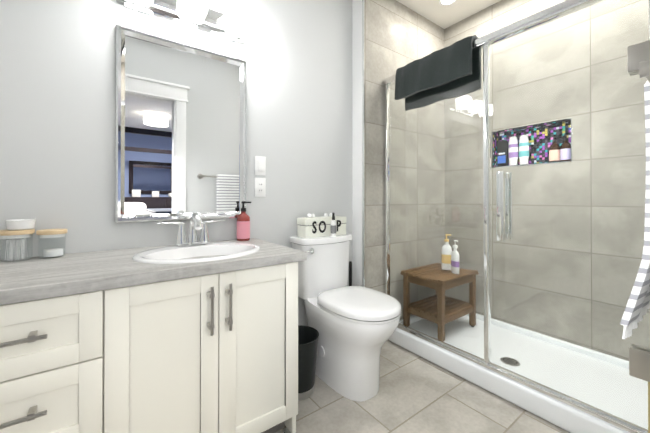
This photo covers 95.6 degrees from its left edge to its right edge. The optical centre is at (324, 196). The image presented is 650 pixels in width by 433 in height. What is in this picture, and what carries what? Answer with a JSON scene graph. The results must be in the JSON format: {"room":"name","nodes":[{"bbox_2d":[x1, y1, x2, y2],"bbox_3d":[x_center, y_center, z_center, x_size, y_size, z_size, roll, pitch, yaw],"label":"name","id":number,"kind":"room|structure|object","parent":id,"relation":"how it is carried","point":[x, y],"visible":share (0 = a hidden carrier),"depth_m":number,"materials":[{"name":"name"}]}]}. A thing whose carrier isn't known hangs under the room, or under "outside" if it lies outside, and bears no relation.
{"room":"bathroom","nodes":[
{"label":"bathroom","id":0,"kind":"room"},
{"bbox_2d":[0,0,444,325],"bbox_3d":[-0.143,-0.245,1.934,3.320,2.610,0.222,0,0,-36],"label":"wall","id":1,"kind":"structure","parent":0,"point":[318,72],"depth_m":1.82,"materials":[{"name":"white paint"}]},
{"bbox_2d":[115,24,245,222],"bbox_3d":[-0.704,-0.332,1.519,0.612,0.900,0.026,0,0,-36],"label":"mirror","id":2,"kind":"object","parent":1,"relation":"in","point":[180,131],"visible":0.92,"depth_m":1.49,"materials":[{"name":"silver metal"}]},
{"bbox_2d":[116,0,251,44],"bbox_3d":[-0.662,-0.942,1.462,0.610,0.120,0.174,0,0,-36],"label":"sconce","id":3,"kind":"object","parent":1,"relation":"in","point":[233,23],"visible":1,"depth_m":1.50,"materials":[{"name":"silver metal"}]},
{"bbox_2d":[255,178,265,196],"bbox_3d":[-0.387,-0.057,1.761,0.070,0.114,0.010,0,0,-36],"label":"wall outlet","id":4,"kind":"object","parent":1,"relation":"in","point":[260,187],"visible":1,"depth_m":1.76,"materials":[{"name":"white plastic"}]},
{"bbox_2d":[255,156,265,175],"bbox_3d":[-0.386,-0.185,1.761,0.070,0.114,0.012,0,0,-36],"label":"light switch","id":5,"kind":"object","parent":1,"relation":"in","point":[260,165],"visible":1,"depth_m":1.76,"materials":[{"name":"white plastic"}]},
{"bbox_2d":[349,261,351,285],"bbox_3d":[0.182,0.761,2.103,0.084,0.600,0.084,0,0,-36],"label":"toilet brush","id":6,"kind":"object","parent":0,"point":[350,273],"visible":0.27,"depth_m":2.10,"materials":[{"name":"black plastic"}]},
{"bbox_2d":[274,340,569,432],"bbox_3d":[1.114,1.069,-1.229,5.020,0.050,6.800,0,0,-36],"label":"floor","id":7,"kind":"structure","parent":0,"point":[417,394],"depth_m":1.47,"materials":[{"name":"tile"}]},
{"bbox_2d":[0,212,306,432],"bbox_3d":[-0.737,0.564,1.148,1.233,0.984,0.577,0,0,-36],"label":"bathroom vanity","id":8,"kind":"object","parent":7,"relation":"on","point":[192,333],"visible":1,"depth_m":1.00,"materials":[{"name":"white paint"}]},
{"bbox_2d":[0,229,34,262],"bbox_3d":[-1.170,0.183,1.117,0.100,0.115,0.100,0,0,-36],"label":"jar","id":9,"kind":"object","parent":8,"relation":"on","point":[14,244],"visible":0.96,"depth_m":1.10,"materials":[{"name":"clear glass"}]},
{"bbox_2d":[5,219,35,229],"bbox_3d":[-1.160,0.106,1.124,0.084,0.037,0.084,0,0,-36],"label":"ramekin","id":10,"kind":"object","parent":9,"relation":"on","point":[20,224],"visible":1,"depth_m":1.10,"materials":[{"name":"white ceramic"}]},
{"bbox_2d":[36,229,67,258],"bbox_3d":[-1.090,0.186,1.177,0.092,0.109,0.092,0,0,-36],"label":"jar","id":11,"kind":"object","parent":8,"relation":"on","point":[49,234],"visible":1,"depth_m":1.16,"materials":[{"name":"clear glass"}]},
{"bbox_2d":[237,201,250,240],"bbox_3d":[-0.454,0.134,1.653,0.081,0.218,0.073,0,0,-36],"label":"soap pump","id":12,"kind":"object","parent":8,"relation":"on","point":[243,225],"visible":1,"depth_m":1.62,"materials":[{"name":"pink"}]},
{"bbox_2d":[298,325,318,400],"bbox_3d":[-0.147,0.906,1.616,0.230,0.305,0.230,0,0,-36],"label":"waste bin","id":13,"kind":"object","parent":7,"relation":"on","point":[308,336],"visible":0.42,"depth_m":1.54,"materials":[{"name":"black plastic"}]},
{"bbox_2d":[290,234,400,401],"bbox_3d":[0.122,0.654,1.702,0.417,0.810,0.679,0,0,-36],"label":"toilet","id":14,"kind":"object","parent":7,"relation":"on","point":[355,327],"visible":0.94,"depth_m":1.59,"materials":[{"name":"white ceramic"}]},
{"bbox_2d":[297,216,345,237],"bbox_3d":[-0.016,0.191,1.903,0.324,0.118,0.106,0,0,-36],"label":"soap box","id":15,"kind":"object","parent":14,"relation":"on","point":[310,227],"visible":1,"depth_m":1.83,"materials":[{"name":"white"}]},
{"bbox_2d":[331,213,335,236],"bbox_3d":[0.053,0.174,1.858,0.037,0.150,0.037,0,0,-36],"label":"bottle","id":16,"kind":"object","parent":14,"relation":"on","point":[333,227],"visible":1,"depth_m":1.84,"materials":[{"name":"white plastic"}]},
{"bbox_2d":[388,313,647,432],"bbox_3d":[1.207,1.002,1.851,0.828,0.115,1.496,0,0,-36],"label":"shower tray","id":17,"kind":"object","parent":7,"relation":"on","point":[570,419],"visible":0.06,"depth_m":1.70,"materials":[{"name":"white plastic"}]},
{"bbox_2d":[400,263,478,340],"bbox_3d":[0.888,0.789,2.281,0.488,0.434,0.362,0,0,-36],"label":"stool","id":18,"kind":"object","parent":17,"relation":"in","point":[456,278],"depth_m":2.21,"materials":[{"name":"brown wood"}]},
{"bbox_2d":[441,234,451,269],"bbox_3d":[0.963,0.435,2.332,0.055,0.278,0.070,0,0,-36],"label":"bottle","id":19,"kind":"object","parent":18,"relation":"on","point":[443,256],"depth_m":2.32,"materials":[{"name":"white plastic"}]},
{"bbox_2d":[451,240,458,273],"bbox_3d":[0.982,0.450,2.222,0.058,0.248,0.074,0,0,-36],"label":"bottle","id":20,"kind":"object","parent":18,"relation":"on","point":[455,263],"depth_m":2.20,"materials":[{"name":"white plastic"}]},
{"bbox_2d":[384,0,649,432],"bbox_3d":[0.899,0.026,1.631,0.114,1.835,1.495,0,0,-36],"label":"shower enclosure","id":21,"kind":"object","parent":17,"relation":"on","point":[639,362],"visible":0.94,"depth_m":1.52,"materials":[{"name":"clear glass"}]},
{"bbox_2d":[395,35,480,110],"bbox_3d":[0.709,-0.779,1.908,0.143,0.307,0.544,0,0,-36],"label":"hanging towel","id":22,"kind":"object","parent":21,"relation":"hanging from","point":[453,63],"visible":0.85,"depth_m":1.84,"materials":[{"name":"grey fabric"}]},
{"bbox_2d":[396,0,500,28],"bbox_3d":[1.114,-1.591,-1.215,5.020,0.050,6.800,0,0,-36],"label":"ceiling","id":23,"kind":"structure","parent":0,"point":[438,14],"depth_m":2.43,"materials":[{"name":"white paint"}]},
{"bbox_2d":[439,0,455,5],"bbox_3d":[0.965,-1.543,2.307,0.140,0.007,0.140,0,0,-36],"label":"recessed light","id":24,"kind":"object","parent":23,"relation":"in","point":[445,2],"visible":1,"depth_m":2.34,"materials":[{"name":"white paint"}]},
{"bbox_2d":[444,0,649,360],"bbox_3d":[1.658,-0.244,2.113,0.202,2.610,1.620,0,0,-36],"label":"wall","id":25,"kind":"structure","parent":0,"point":[494,17],"depth_m":2.02,"materials":[{"name":"tile"}]},
{"bbox_2d":[497,140,507,165],"bbox_3d":[1.421,-0.344,2.353,0.045,0.205,0.070,0,0,-36],"label":"bottle","id":26,"kind":"object","parent":25,"relation":"in","point":[504,151],"depth_m":2.33,"materials":[{"name":"black plastic"}]},
{"bbox_2d":[508,136,517,165],"bbox_3d":[1.466,-0.355,2.293,0.040,0.225,0.069,0,0,-36],"label":"bottle","id":27,"kind":"object","parent":25,"relation":"in","point":[513,140],"depth_m":2.28,"materials":[{"name":"white plastic"}]},
{"bbox_2d":[519,135,528,164],"bbox_3d":[1.509,-0.355,2.234,0.040,0.225,0.069,0,0,-36],"label":"bottle","id":28,"kind":"object","parent":25,"relation":"in","point":[525,149],"depth_m":2.22,"materials":[{"name":"white plastic"}]},
{"bbox_2d":[549,136,559,161],"bbox_3d":[1.621,-0.336,2.081,0.061,0.185,0.061,0,0,-36],"label":"bottle","id":29,"kind":"object","parent":25,"relation":"in","point":[555,158],"depth_m":2.06,"materials":[{"name":"brown"}]},
{"bbox_2d":[560,134,570,160],"bbox_3d":[1.660,-0.336,2.028,0.061,0.185,0.061,0,0,-36],"label":"bottle","id":30,"kind":"object","parent":25,"relation":"in","point":[564,145],"depth_m":2.01,"materials":[{"name":"brown"}]},
{"bbox_3d":[0.843,-0.252,0.587,3.320,2.610,0.120,0,0,-36],"label":"wall","id":31,"kind":"structure","parent":0,"visible":0},
{"bbox_2d":[620,80,649,338],"bbox_3d":[0.827,0.029,0.727,0.340,0.581,0.092,0,0,-36],"label":"hanging towel","id":32,"kind":"object","parent":31,"relation":"attached to","point":[637,306],"visible":1,"depth_m":0.64,"materials":[{"name":"white fabric"}]},
{"bbox_2d":[639,60,649,82],"bbox_3d":[0.827,-0.226,0.686,0.666,0.056,0.058,0,0,-36],"label":"towel rail","id":33,"kind":"object","parent":31,"relation":"attached to","point":[644,68],"visible":1,"depth_m":0.52,"materials":[{"name":"silver metal"}]}
]}

